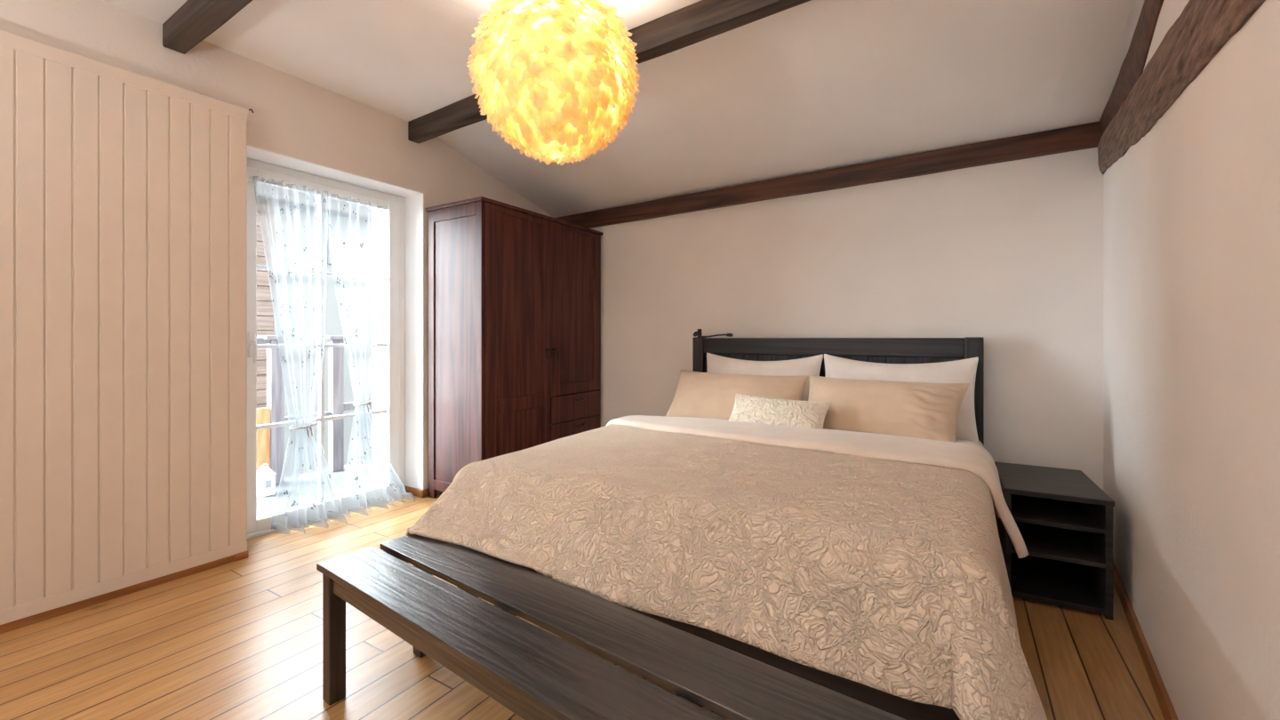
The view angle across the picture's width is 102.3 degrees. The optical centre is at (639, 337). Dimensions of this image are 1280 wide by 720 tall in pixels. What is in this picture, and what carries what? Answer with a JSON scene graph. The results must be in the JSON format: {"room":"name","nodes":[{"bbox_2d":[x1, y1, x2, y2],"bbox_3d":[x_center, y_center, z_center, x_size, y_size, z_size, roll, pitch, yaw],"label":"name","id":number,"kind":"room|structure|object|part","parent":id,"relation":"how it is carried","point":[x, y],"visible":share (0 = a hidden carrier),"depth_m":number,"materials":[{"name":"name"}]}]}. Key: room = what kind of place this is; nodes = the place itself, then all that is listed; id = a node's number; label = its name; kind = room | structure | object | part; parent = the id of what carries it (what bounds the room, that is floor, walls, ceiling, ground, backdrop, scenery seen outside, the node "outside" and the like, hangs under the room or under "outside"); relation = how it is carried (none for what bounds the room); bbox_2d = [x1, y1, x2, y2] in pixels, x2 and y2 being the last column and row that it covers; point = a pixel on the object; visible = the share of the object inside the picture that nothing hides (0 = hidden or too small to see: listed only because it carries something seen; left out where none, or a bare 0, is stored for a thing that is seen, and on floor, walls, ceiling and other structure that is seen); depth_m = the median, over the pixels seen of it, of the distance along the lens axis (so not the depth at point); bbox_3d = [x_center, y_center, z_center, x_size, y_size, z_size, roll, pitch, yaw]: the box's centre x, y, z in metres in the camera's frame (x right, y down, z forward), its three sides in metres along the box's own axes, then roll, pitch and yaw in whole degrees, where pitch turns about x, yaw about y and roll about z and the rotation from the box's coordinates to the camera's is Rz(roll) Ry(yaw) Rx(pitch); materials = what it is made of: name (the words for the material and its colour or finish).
{"room":"bedroom","nodes":[
{"label":"bedroom","id":0,"kind":"room"},
{"bbox_2d":[0,29,247,624],"bbox_3d":[-2.812,-0.038,1.295,0.110,2.209,3.073,0,0,31],"label":"wall","id":1,"kind":"structure","parent":0,"point":[123,193],"depth_m":2.17,"materials":[{"name":"beige wood"}]},
{"bbox_2d":[0,550,248,633],"bbox_3d":[-2.809,1.082,1.296,0.114,0.036,3.078,0,0,31],"label":"baseboard","id":2,"kind":"structure","parent":1,"relation":"attached to","point":[43,616],"depth_m":2.18,"materials":[{"name":"orange wood"}]},
{"bbox_2d":[0,0,553,493],"bbox_3d":[-2.362,-0.225,2.442,0.320,2.850,5.700,0,0,31],"label":"wall","id":3,"kind":"structure","parent":0,"point":[292,116],"depth_m":2.81,"materials":[{"name":"beige paint"}]},
{"bbox_2d":[246,158,406,539],"bbox_3d":[-1.960,0.064,3.225,0.190,2.112,1.055,0,0,31],"label":"door","id":4,"kind":"structure","parent":3,"relation":"in","point":[393,279],"depth_m":3.19,"materials":[{"name":"white wood"}]},
{"bbox_3d":[-2.123,0.055,2.829,0.056,0.170,0.026,0,0,31],"label":"handle","id":5,"kind":"part","parent":4,"relation":"part of","materials":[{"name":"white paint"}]},
{"bbox_2d":[248,176,387,210],"bbox_3d":[-1.933,-0.872,3.159,0.036,0.020,0.800,0,0,31],"label":"curtain rod","id":6,"kind":"object","parent":4,"relation":"attached to","point":[250,179],"visible":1,"depth_m":3.08,"materials":[{"name":"white paint"}]},
{"bbox_2d":[258,188,342,528],"bbox_3d":[-1.915,0.102,2.961,0.285,1.975,0.458,0,0,31],"label":"curtain","id":7,"kind":"object","parent":6,"relation":"hanging from","point":[313,423],"visible":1,"depth_m":3.00,"materials":[{"name":"white fabric"}]},
{"bbox_2d":[328,204,408,510],"bbox_3d":[-1.710,0.102,3.310,0.278,1.975,0.473,0,0,31],"label":"curtain","id":8,"kind":"object","parent":6,"relation":"hanging from","point":[369,400],"visible":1,"depth_m":3.30,"materials":[{"name":"white fabric"}]},
{"bbox_3d":[-1.977,1.101,3.235,0.150,0.038,1.055,0,0,31],"label":"sill","id":9,"kind":"part","parent":4,"relation":"part of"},
{"bbox_2d":[246,144,423,489],"bbox_3d":[-1.858,0.050,3.163,0.209,2.101,1.057,0,0,31],"label":"trim","id":10,"kind":"structure","parent":3,"relation":"attached to","point":[413,200],"depth_m":3.58,"materials":[{"name":"white paint"}]},
{"bbox_2d":[403,485,428,497],"bbox_3d":[-1.560,1.074,3.626,0.213,0.052,0.083,0,0,31],"label":"baseboard","id":11,"kind":"structure","parent":3,"relation":"attached to","point":[414,492],"depth_m":3.57,"materials":[{"name":"orange wood"}]},
{"bbox_2d":[371,208,383,487],"bbox_3d":[-2.549,-0.800,2.733,0.298,10.200,20.000,0,0,31],"label":"wall","id":12,"kind":"structure","parent":0,"point":[377,221],"depth_m":3.84,"materials":[{"name":"white paint"}]},
{"bbox_2d":[256,459,371,516],"bbox_3d":[-2.270,1.250,4.145,1.300,0.180,2.900,0,0,31],"label":"deck","id":13,"kind":"object","parent":12,"relation":"attached to","point":[303,490],"visible":0.14,"depth_m":4.02,"materials":[{"name":"grey tile"}]},
{"bbox_2d":[256,463,275,496],"bbox_3d":[-2.769,1.044,3.808,0.110,0.231,0.105,0,0,31],"label":"lantern","id":14,"kind":"object","parent":13,"relation":"on","point":[266,476],"visible":0.93,"depth_m":3.78,"materials":[{"name":"white paint"}]},
{"bbox_2d":[256,335,371,484],"bbox_3d":[-2.662,0.571,4.502,0.160,1.178,2.500,0,0,31],"label":"balcony railing","id":15,"kind":"object","parent":13,"relation":"on","point":[270,442],"visible":0.66,"depth_m":4.11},
{"bbox_3d":[-3.118,0.022,3.755,0.040,0.045,0.750,0,0,31],"label":"handrail","id":16,"kind":"part","parent":15,"relation":"part of","materials":[{"name":"grey metal"}]},
{"bbox_3d":[-2.903,0.585,4.107,0.080,1.150,0.095,0,0,31],"label":"post","id":17,"kind":"part","parent":15,"relation":"part of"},
{"bbox_3d":[-2.780,0.670,4.308,0.030,0.060,0.385,0,0,31],"label":"rail","id":18,"kind":"part","parent":15,"relation":"part of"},
{"bbox_3d":[-2.658,0.585,4.508,0.080,1.150,0.095,0,0,31],"label":"post","id":19,"kind":"part","parent":15,"relation":"part of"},
{"bbox_3d":[-2.322,0.613,5.056,0.040,0.065,1.200,0,0,31],"label":"rail","id":20,"kind":"part","parent":15,"relation":"part of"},
{"bbox_2d":[0,491,1164,719],"bbox_3d":[-0.618,1.160,1.433,4.550,0.120,5.800,0,0,31],"label":"floor","id":21,"kind":"structure","parent":0,"point":[242,639],"depth_m":1.78,"materials":[{"name":"brown wood"}]},
{"bbox_2d":[424,196,603,498],"bbox_3d":[-0.890,0.102,3.966,0.591,1.997,1.321,0,0,31],"label":"wardrobe","id":22,"kind":"object","parent":21,"relation":"on","point":[515,292],"visible":0.77,"depth_m":3.53,"materials":[{"name":"brown wood"}]},
{"bbox_3d":[-1.229,0.114,3.430,0.533,1.972,0.024,0,0,31],"label":"panel","id":23,"kind":"part","parent":22,"relation":"part of","materials":[{"name":"brown wood"}]},
{"bbox_3d":[-0.899,-0.884,3.972,0.569,0.025,1.321,0,0,31],"label":"cornice","id":24,"kind":"part","parent":22,"relation":"part of","materials":[{"name":"brown wood"}]},
{"bbox_3d":[-0.836,0.071,3.566,0.020,1.878,0.614,0,0,31],"label":"door","id":25,"kind":"part","parent":22,"relation":"part of","materials":[{"name":"brown wood"}]},
{"bbox_3d":[-0.676,0.118,3.786,0.026,0.081,0.040,0,0,31],"label":"handle","id":26,"kind":"part","parent":22,"relation":"part of","materials":[{"name":"brown metal"}]},
{"bbox_3d":[-0.636,0.118,3.851,0.026,0.081,0.040,0,0,31],"label":"handle","id":27,"kind":"part","parent":22,"relation":"part of","materials":[{"name":"brown metal"}]},
{"bbox_3d":[-0.509,0.741,4.103,0.018,0.174,0.607,0,0,31],"label":"drawer","id":28,"kind":"part","parent":22,"relation":"part of","materials":[{"name":"brown wood"}]},
{"bbox_3d":[-0.509,0.546,4.103,0.018,0.204,0.607,0,0,31],"label":"drawer","id":29,"kind":"part","parent":22,"relation":"part of","materials":[{"name":"brown wood"}]},
{"bbox_3d":[-0.511,-0.215,4.098,0.020,1.306,0.621,0,0,31],"label":"door","id":30,"kind":"part","parent":22,"relation":"part of","materials":[{"name":"brown wood"}]},
{"bbox_3d":[-0.566,0.114,4.512,0.533,1.972,0.024,0,0,31],"label":"panel","id":31,"kind":"part","parent":22,"relation":"part of","materials":[{"name":"brown wood"}]},
{"bbox_2d":[316,534,905,719],"bbox_3d":[-0.170,0.892,1.184,1.760,0.415,0.360,0,0,37],"label":"bench","id":32,"kind":"object","parent":21,"relation":"on","point":[532,672],"visible":0.96,"depth_m":1.16,"materials":[{"name":"black wood"}]},
{"bbox_3d":[-0.931,0.902,1.572,0.048,0.395,0.048,0,0,37],"label":"leg","id":33,"kind":"part","parent":32,"relation":"part of","materials":[{"name":"black wood"}]},
{"bbox_3d":[-0.759,0.902,1.803,0.048,0.395,0.048,0,0,37],"label":"leg","id":34,"kind":"part","parent":32,"relation":"part of","materials":[{"name":"black wood"}]},
{"bbox_2d":[458,336,983,719],"bbox_3d":[0.611,0.548,2.460,1.794,1.103,2.235,0,0,31],"label":"bed","id":35,"kind":"object","parent":21,"relation":"on","point":[882,350],"visible":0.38,"depth_m":2.98,"materials":[{"name":"black wood"}]},
{"bbox_3d":[0.444,0.548,3.826,0.083,1.103,0.080,0,0,31],"label":"headboard post","id":36,"kind":"part","parent":35,"relation":"part of","materials":[{"name":"black wood"}]},
{"bbox_2d":[692,328,733,337],"bbox_3d":[0.533,-0.030,3.766,0.320,0.070,0.075,0,0,31],"label":"lamp","id":37,"kind":"object","parent":35,"relation":"on","point":[699,332],"visible":0.98,"depth_m":3.77,"materials":[{"name":"brown metal"}]},
{"bbox_3d":[0.035,0.800,1.520,1.693,0.200,0.029,0,0,31],"label":"foot rail","id":38,"kind":"part","parent":35,"relation":"part of","materials":[{"name":"black wood"}]},
{"bbox_3d":[1.171,0.058,3.381,1.628,0.114,0.054,0,0,31],"label":"rail","id":39,"kind":"part","parent":35,"relation":"part of","materials":[{"name":"black wood"}]},
{"bbox_3d":[1.172,0.465,3.382,1.624,0.710,0.018,0,0,31],"label":"headboard panel","id":40,"kind":"part","parent":35,"relation":"part of","materials":[{"name":"black wood"}]},
{"bbox_2d":[956,439,983,447],"bbox_3d":[0.633,0.677,2.438,1.733,0.251,2.080,0,0,31],"label":"mattress","id":41,"kind":"object","parent":35,"relation":"on","point":[979,443],"visible":0.03,"depth_m":2.77,"materials":[{"name":"white fabric"}]},
{"bbox_2d":[405,415,1047,719],"bbox_3d":[0.433,0.728,2.155,1.948,0.577,1.921,0,0,31],"label":"bedspread","id":42,"kind":"object","parent":41,"relation":"on","point":[876,561],"visible":0.97,"depth_m":1.44,"materials":[{"name":"beige fabric"}]},
{"bbox_2d":[665,369,808,419],"bbox_3d":[0.581,0.385,3.221,0.869,0.328,0.274,0,0,31],"label":"pillow","id":43,"kind":"object","parent":42,"relation":"on","point":[698,395],"visible":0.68,"depth_m":3.19,"materials":[{"name":"beige fabric"}]},
{"bbox_2d":[728,393,831,429],"bbox_3d":[0.743,0.436,2.828,0.545,0.211,0.182,0,0,34],"label":"cushion","id":44,"kind":"object","parent":42,"relation":"on","point":[808,414],"visible":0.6,"depth_m":2.78,"materials":[{"name":"beige fabric"}]},
{"bbox_2d":[808,375,969,442],"bbox_3d":[1.281,0.388,2.756,0.816,0.330,0.282,0,0,31],"label":"pillow","id":45,"kind":"object","parent":42,"relation":"on","point":[918,410],"visible":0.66,"depth_m":2.66,"materials":[{"name":"beige fabric"}]},
{"bbox_2d":[706,352,823,400],"bbox_3d":[0.791,0.335,3.434,0.800,0.455,0.181,0,0,31],"label":"pillow","id":46,"kind":"object","parent":41,"relation":"on","point":[807,366],"visible":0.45,"depth_m":3.38,"materials":[{"name":"white fabric"}]},
{"bbox_2d":[824,353,978,442],"bbox_3d":[1.485,0.332,3.009,0.826,0.461,0.183,0,0,31],"label":"pillow","id":47,"kind":"object","parent":41,"relation":"on","point":[964,371],"visible":0.5,"depth_m":2.90,"materials":[{"name":"white fabric"}]},
{"bbox_3d":[1.901,0.548,2.934,0.089,1.103,0.080,0,0,31],"label":"headboard post","id":48,"kind":"part","parent":35,"relation":"part of","materials":[{"name":"black wood"}]},
{"bbox_2d":[994,461,1114,620],"bbox_3d":[1.824,0.867,2.321,0.353,0.466,0.546,0,0,30],"label":"nightstand","id":49,"kind":"object","parent":21,"relation":"on","point":[1064,520],"visible":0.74,"depth_m":2.20,"materials":[{"name":"black wood"}]},
{"bbox_3d":[1.685,0.878,2.405,0.022,0.444,0.540,0,0,30],"label":"panel","id":50,"kind":"part","parent":49,"relation":"part of","materials":[{"name":"black wood"}]},
{"bbox_2d":[1010,521,1104,567],"bbox_3d":[1.823,0.895,2.322,0.301,0.018,0.526,0,0,30],"label":"shelf","id":51,"kind":"object","parent":49,"relation":"attached to","point":[1049,542],"depth_m":2.20,"materials":[{"name":"black wood"}]},
{"bbox_2d":[1010,494,1104,534],"bbox_3d":[1.825,0.764,2.325,0.301,0.017,0.518,0,0,30],"label":"shelf","id":52,"kind":"object","parent":49,"relation":"attached to","point":[1035,510],"depth_m":2.21,"materials":[{"name":"black wood"}]},
{"bbox_3d":[1.823,1.076,2.322,0.301,0.024,0.526,0,0,30],"label":"board","id":53,"kind":"part","parent":49,"relation":"part of","materials":[{"name":"black wood"}]},
{"bbox_3d":[1.965,0.878,2.243,0.024,0.444,0.540,0,0,30],"label":"panel","id":54,"kind":"part","parent":49,"relation":"part of","materials":[{"name":"black wood"}]},
{"bbox_2d":[102,0,1144,216],"bbox_3d":[-0.646,-1.306,1.435,4.201,0.488,5.773,0,0,31],"label":"ceiling","id":55,"kind":"structure","parent":0,"point":[813,85],"depth_m":2.62,"materials":[{"name":"white paint"}]},
{"bbox_2d":[163,0,253,54],"bbox_3d":[-0.740,-1.425,1.497,3.429,0.164,0.088,0,0,33],"label":"ceiling beam","id":56,"kind":"structure","parent":55,"relation":"attached to","point":[195,20],"depth_m":2.23,"materials":[{"name":"brown wood"}]},
{"bbox_2d":[466,0,639,165],"bbox_3d":[-0.301,-1.040,1.825,0.598,0.823,0.605,0,0,31],"label":"pendant lamp","id":57,"kind":"object","parent":55,"relation":"hanging from","point":[557,79],"visible":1,"depth_m":1.63,"materials":[{"name":"yellow paper"}]},
{"bbox_2d":[408,0,811,143],"bbox_3d":[-0.071,-1.405,2.492,3.534,0.165,0.085,0,0,34],"label":"ceiling beam","id":58,"kind":"structure","parent":55,"relation":"attached to","point":[702,20],"depth_m":2.31,"materials":[{"name":"brown wood"}]},
{"bbox_2d":[553,147,1103,490],"bbox_3d":[0.810,-0.225,3.813,4.600,2.850,0.150,0,0,31],"label":"wall","id":59,"kind":"structure","parent":0,"point":[1009,254],"depth_m":3.19,"materials":[{"name":"white paint"}]},
{"bbox_2d":[555,121,1103,228],"bbox_3d":[0.812,-1.047,3.693,3.780,0.205,0.052,0,0,31],"label":"beam","id":60,"kind":"structure","parent":59,"relation":"attached to","point":[1086,136],"depth_m":3.29,"materials":[{"name":"brown wood"}]},
{"bbox_2d":[1103,0,1279,719],"bbox_3d":[0.886,-0.225,0.454,0.199,2.850,5.741,0,0,37],"label":"wall","id":61,"kind":"structure","parent":0,"point":[1191,210],"depth_m":1.20,"materials":[{"name":"white paint"}]},
{"bbox_2d":[1099,0,1164,133],"bbox_3d":[1.446,-1.051,1.393,0.023,0.223,3.300,0,0,37],"label":"beam","id":62,"kind":"structure","parent":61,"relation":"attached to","point":[1133,64],"depth_m":1.87,"materials":[{"name":"brown wood"}]},
{"bbox_2d":[1113,561,1178,719],"bbox_3d":[0.795,1.071,0.510,0.014,0.058,5.524,0,0,37],"label":"baseboard","id":63,"kind":"structure","parent":61,"relation":"attached to","point":[1165,705],"depth_m":1.72,"materials":[{"name":"orange wood"}]},
{"bbox_2d":[1097,0,1265,174],"bbox_3d":[1.444,-0.773,1.393,0.026,0.572,3.300,0,0,37],"label":"ceiling beam","id":64,"kind":"structure","parent":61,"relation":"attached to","point":[1203,28],"depth_m":1.37,"materials":[{"name":"brown wood"}]},
{"label":"outside","id":65,"kind":"structure","parent":0,"visible":0},
{"bbox_3d":[-10.414,4.350,15.167,26.400,0.100,35.000,0,0,31],"label":"ground","id":66,"kind":"structure","parent":65,"visible":0},
{"bbox_2d":[256,182,371,477],"bbox_3d":[-4.813,0.850,8.515,1.700,6.900,8.900,0,0,31],"label":"house","id":67,"kind":"structure","parent":66,"relation":"on","point":[289,291],"depth_m":7.47,"materials":[{"name":"white"}]}
]}

